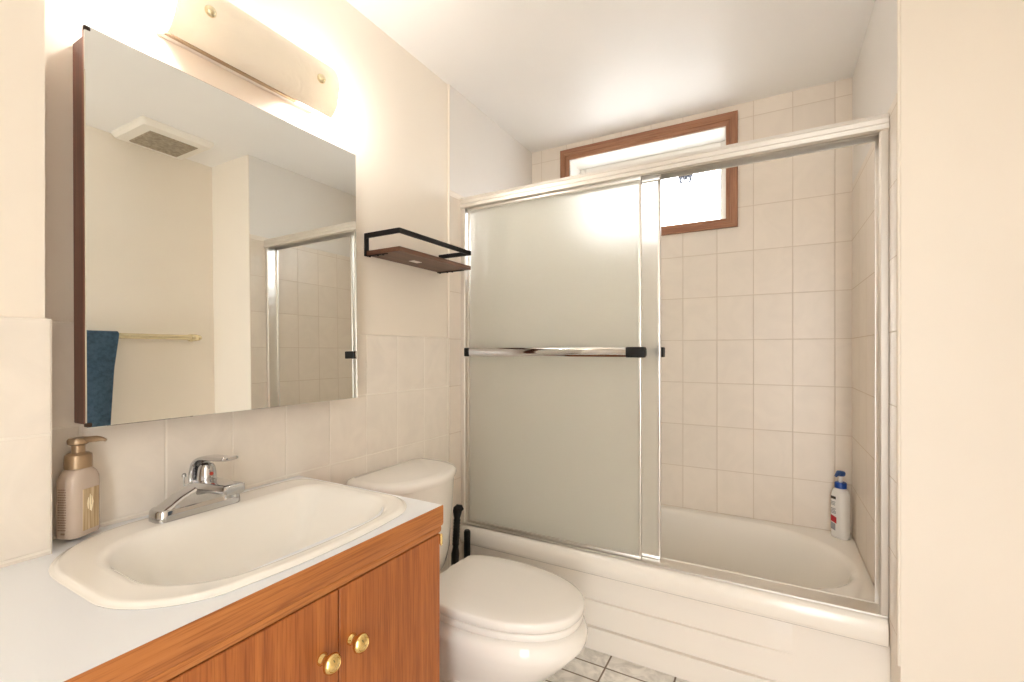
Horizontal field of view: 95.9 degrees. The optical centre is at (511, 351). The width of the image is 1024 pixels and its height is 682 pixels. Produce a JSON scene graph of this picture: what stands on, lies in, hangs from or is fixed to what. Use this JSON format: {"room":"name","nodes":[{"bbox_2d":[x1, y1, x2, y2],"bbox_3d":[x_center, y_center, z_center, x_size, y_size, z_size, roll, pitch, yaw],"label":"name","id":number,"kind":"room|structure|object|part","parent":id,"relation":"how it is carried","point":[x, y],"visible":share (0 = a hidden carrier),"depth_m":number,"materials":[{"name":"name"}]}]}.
{"room":"bathroom","nodes":[
{"label":"bathroom","id":0,"kind":"room"},
{"bbox_2d":[0,0,51,567],"bbox_3d":[-1.251,0.001,0.314,0.209,2.329,1.323,0,0,29],"label":"wall","id":1,"kind":"structure","parent":0,"point":[25,331],"depth_m":0.81,"materials":[{"name":"beige paint"}]},
{"bbox_2d":[45,0,531,573],"bbox_3d":[-0.416,0.001,1.882,0.130,2.329,2.245,0,0,29],"label":"wall","id":2,"kind":"structure","parent":0,"point":[420,147],"depth_m":1.56,"materials":[{"name":"beige paint"}]},
{"bbox_2d":[73,24,356,427],"bbox_3d":[-0.685,-0.239,1.187,0.091,0.770,0.668,-1,0,29],"label":"upper cabinet","id":3,"kind":"object","parent":2,"relation":"attached to","point":[214,233],"visible":1,"depth_m":1.05,"materials":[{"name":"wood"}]},
{"bbox_3d":[-0.661,-0.239,1.174,0.014,0.768,0.662,-1,0,29],"label":"door panel","id":4,"kind":"part","parent":3,"relation":"part of","materials":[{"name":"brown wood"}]},
{"bbox_2d":[152,0,341,117],"bbox_3d":[-0.659,-0.773,1.201,0.132,0.152,0.498,0,0,29],"label":"vanity light","id":5,"kind":"object","parent":2,"relation":"attached to","point":[219,32],"visible":1,"depth_m":1.15,"materials":[{"name":"white plastic"}]},
{"bbox_3d":[-0.757,-0.773,0.999,0.054,0.048,0.048,0,0,29],"label":"bulb","id":6,"kind":"part","parent":5,"relation":"part of","materials":[{"name":"white glass"}]},
{"bbox_2d":[364,227,470,273],"bbox_3d":[-0.338,-0.369,1.742,0.163,0.081,0.424,0,0,29],"label":"wall shelf","id":7,"kind":"object","parent":2,"relation":"attached to","point":[398,254],"visible":1,"depth_m":1.66,"materials":[{"name":"brown wood"}]},
{"bbox_3d":[-0.339,-0.401,1.740,0.162,0.017,0.418,0,0,29],"label":"guard rail","id":8,"kind":"part","parent":7,"relation":"part of","materials":[{"name":"black metal"}]},
{"bbox_2d":[346,0,874,152],"bbox_3d":[0.142,-1.214,0.866,2.400,0.100,3.550,0,0,29],"label":"ceiling","id":9,"kind":"structure","parent":0,"point":[550,74],"depth_m":1.80,"materials":[{"name":"white paint"}]},
{"bbox_2d":[543,647,688,681],"bbox_3d":[-0.041,1.225,0.539,2.400,0.120,4.700,0,0,29],"label":"floor","id":10,"kind":"structure","parent":0,"point":[590,665],"depth_m":1.68,"materials":[{"name":"tile"}]},
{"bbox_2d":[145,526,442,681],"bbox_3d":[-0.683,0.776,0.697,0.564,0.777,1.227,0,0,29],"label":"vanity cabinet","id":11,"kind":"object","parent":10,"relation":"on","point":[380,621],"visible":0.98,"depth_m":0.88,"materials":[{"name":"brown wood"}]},
{"bbox_2d":[0,476,442,681],"bbox_3d":[-0.700,0.392,0.699,0.536,0.049,1.234,0,0,29],"label":"countertop","id":12,"kind":"structure","parent":11,"relation":"on","point":[49,632],"depth_m":0.65,"materials":[{"name":"white laminate"}]},
{"bbox_2d":[56,436,106,539],"bbox_3d":[-0.839,0.263,0.907,0.074,0.193,0.061,0,0,2],"label":"soap dispenser","id":13,"kind":"object","parent":12,"relation":"on","point":[78,484],"visible":1,"depth_m":0.89,"materials":[{"name":"beige plastic"}]},
{"bbox_2d":[57,490,65,534],"bbox_3d":[-0.856,0.306,0.877,0.017,0.087,0.001,0,0,3],"label":"print","id":14,"kind":"object","parent":13,"relation":"attached to","point":[57,490],"depth_m":0.88},
{"bbox_2d":[56,466,99,539],"bbox_3d":[-0.853,0.294,0.908,0.047,0.131,0.061,0,0,2],"label":"bottle","id":15,"kind":"object","parent":13,"relation":"attached to","point":[77,487],"depth_m":0.89,"materials":[{"name":"beige plastic"}]},
{"bbox_2d":[148,454,244,523],"bbox_3d":[-0.673,0.295,1.027,0.158,0.131,0.178,0,0,29],"label":"faucet","id":16,"kind":"object","parent":12,"relation":"on","point":[204,491],"visible":1,"depth_m":1.02,"materials":[{"name":"silver metal"}]},
{"bbox_3d":[-0.745,0.304,1.048,0.010,0.057,0.010,0,0,29],"label":"pop rod","id":17,"kind":"part","parent":16,"relation":"part of","materials":[{"name":"silver metal"}]},
{"bbox_3d":[-0.717,0.348,1.052,0.057,0.024,0.178,0,0,29],"label":"plate","id":18,"kind":"part","parent":16,"relation":"part of","materials":[{"name":"silver metal"}]},
{"bbox_3d":[-0.674,0.270,1.042,0.139,0.082,0.042,0,0,29],"label":"lever","id":19,"kind":"part","parent":16,"relation":"part of","materials":[{"name":"silver metal"}]},
{"bbox_3d":[-0.653,0.307,1.031,0.127,0.040,0.068,0,0,29],"label":"spout","id":20,"kind":"part","parent":16,"relation":"part of","materials":[{"name":"silver metal"}]},
{"bbox_2d":[48,479,406,609],"bbox_3d":[-0.542,0.436,0.968,0.483,0.152,0.587,0,0,29],"label":"sink","id":21,"kind":"object","parent":12,"relation":"in","point":[141,564],"visible":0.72,"depth_m":0.98,"materials":[{"name":"white ceramic"}]},
{"bbox_3d":[-0.469,0.753,0.597,0.019,0.634,0.582,0,0,29],"label":"door","id":22,"kind":"part","parent":11,"relation":"part of","materials":[{"name":"brown wood"}]},
{"bbox_3d":[-0.320,0.543,0.807,0.037,0.036,0.036,0,0,29],"label":"knob","id":23,"kind":"part","parent":11,"relation":"part of","materials":[{"name":"gold metal"}]},
{"bbox_3d":[-0.288,0.543,0.863,0.037,0.036,0.036,0,0,29],"label":"knob","id":24,"kind":"part","parent":11,"relation":"part of","materials":[{"name":"gold metal"}]},
{"bbox_3d":[-0.253,0.753,0.982,0.019,0.634,0.295,0,0,29],"label":"door","id":25,"kind":"part","parent":11,"relation":"part of","materials":[{"name":"brown wood"}]},
{"bbox_2d":[451,504,463,565],"bbox_3d":[-0.250,0.901,1.935,0.083,0.529,0.083,0,0,-23],"label":"toilet brush","id":26,"kind":"object","parent":10,"relation":"on","point":[457,509],"visible":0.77,"depth_m":1.91,"materials":[{"name":"black plastic"}]},
{"bbox_2d":[346,458,587,681],"bbox_3d":[-0.127,0.791,1.485,0.757,0.747,0.391,0,0,29],"label":"toilet","id":27,"kind":"object","parent":10,"relation":"on","point":[502,620],"visible":0.63,"depth_m":1.33,"materials":[{"name":"white ceramic"}]},
{"bbox_3d":[-0.347,0.435,1.608,0.253,0.034,0.391,0,0,29],"label":"tank lid","id":28,"kind":"part","parent":27,"relation":"part of","materials":[{"name":"white ceramic"}]},
{"bbox_3d":[-0.350,0.622,1.611,0.228,0.337,0.374,0,0,29],"label":"tank","id":29,"kind":"part","parent":27,"relation":"part of","materials":[{"name":"white ceramic"}]},
{"bbox_3d":[-0.017,0.771,1.429,0.482,0.019,0.354,0,0,29],"label":"seat","id":30,"kind":"part","parent":27,"relation":"part of","materials":[{"name":"white plastic"}]},
{"bbox_3d":[-0.011,0.742,1.426,0.475,0.028,0.359,0,0,29],"label":"seat lid","id":31,"kind":"part","parent":27,"relation":"part of","materials":[{"name":"white plastic"}]},
{"bbox_3d":[-0.082,0.976,1.466,0.661,0.378,0.374,0,0,29],"label":"bowl","id":32,"kind":"part","parent":27,"relation":"part of","materials":[{"name":"white ceramic"}]},
{"bbox_2d":[464,529,469,557],"bbox_3d":[-0.196,0.972,2.016,0.072,0.386,0.072,0,0,29],"label":"plunger","id":33,"kind":"object","parent":10,"relation":"on","point":[466,531],"visible":0.21,"depth_m":2.00,"materials":[{"name":"black plastic"}]},
{"bbox_2d":[460,505,890,681],"bbox_3d":[0.607,0.971,2.012,1.525,0.389,0.723,0,0,29],"label":"bathtub","id":34,"kind":"object","parent":10,"relation":"on","point":[691,628],"visible":0.66,"depth_m":1.67,"materials":[{"name":"white ceramic"}]},
{"bbox_2d":[460,113,888,618],"bbox_3d":[0.448,0.042,1.740,1.517,1.468,0.149,0,0,29],"label":"door set","id":35,"kind":"structure","parent":34,"relation":"on","point":[562,351],"depth_m":1.80,"materials":[{"name":"white glass"}]},
{"bbox_3d":[0.141,0.059,1.893,0.765,1.392,0.005,0,0,29],"label":"sliding door","id":36,"kind":"part","parent":35,"relation":"part of","materials":[{"name":"white glass"}]},
{"bbox_3d":[0.141,-0.647,1.893,0.773,0.028,0.019,0,0,29],"label":"rail","id":37,"kind":"part","parent":35,"relation":"part of","materials":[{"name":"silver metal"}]},
{"bbox_3d":[0.141,0.759,1.893,0.773,0.012,0.019,0,0,29],"label":"rail","id":38,"kind":"part","parent":35,"relation":"part of","materials":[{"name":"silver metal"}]},
{"bbox_3d":[0.212,0.059,1.892,0.765,1.392,0.005,0,0,29],"label":"sliding door","id":39,"kind":"part","parent":35,"relation":"part of","materials":[{"name":"clear glass"}]},
{"bbox_3d":[0.212,-0.647,1.892,0.773,0.028,0.019,0,0,29],"label":"rail","id":40,"kind":"part","parent":35,"relation":"part of","materials":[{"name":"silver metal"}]},
{"bbox_3d":[0.212,0.759,1.892,0.773,0.012,0.019,0,0,29],"label":"rail","id":41,"kind":"part","parent":35,"relation":"part of","materials":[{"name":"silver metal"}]},
{"bbox_3d":[0.447,-0.666,1.738,1.517,0.051,0.080,0,0,29],"label":"header rail","id":42,"kind":"part","parent":35,"relation":"part of","materials":[{"name":"silver metal"}]},
{"bbox_2d":[831,470,849,539],"bbox_3d":[1.370,0.636,1.926,0.062,0.278,0.067,0,0,15],"label":"lotion bottle","id":43,"kind":"object","parent":34,"relation":"on","point":[840,496],"visible":1,"depth_m":1.91,"materials":[{"name":"white plastic"}]},
{"bbox_2d":[831,514,835,522],"bbox_3d":[1.346,0.700,1.931,0.001,0.032,0.025,0,0,-13],"label":"print","id":44,"kind":"object","parent":43,"relation":"on","point":[833,516],"depth_m":1.93,"materials":[{"name":"red paper"}]},
{"bbox_2d":[532,78,851,534],"bbox_3d":[0.961,0.001,2.313,2.109,2.329,0.145,0,0,29],"label":"wall","id":45,"kind":"structure","parent":0,"point":[756,314],"depth_m":2.11,"materials":[{"name":"tile"}]},
{"bbox_2d":[560,110,737,235],"bbox_3d":[0.720,-0.860,2.482,0.902,0.544,0.236,0,0,29],"label":"window","id":46,"kind":"structure","parent":45,"relation":"in","point":[704,201],"depth_m":2.41,"materials":[{"name":"brown wood"}]},
{"bbox_3d":[0.758,-0.853,2.547,0.790,0.434,0.045,0,0,29],"label":"sash","id":47,"kind":"part","parent":46,"relation":"part of","materials":[{"name":"white plastic"}]},
{"bbox_3d":[0.758,-0.853,2.547,0.730,0.374,0.006,0,0,29],"label":"pane","id":48,"kind":"part","parent":46,"relation":"part of","materials":[{"name":"clear glass"}]},
{"bbox_2d":[852,0,1023,681],"bbox_3d":[1.446,0.001,1.494,0.461,2.329,0.809,0,0,29],"label":"wall","id":49,"kind":"structure","parent":0,"point":[948,75],"depth_m":1.21,"materials":[{"name":"beige paint"}]},
{"bbox_3d":[1.255,-0.936,1.604,0.016,0.456,0.804,0,0,29],"label":"panel","id":50,"kind":"part","parent":49,"relation":"part of","materials":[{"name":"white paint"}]}
]}

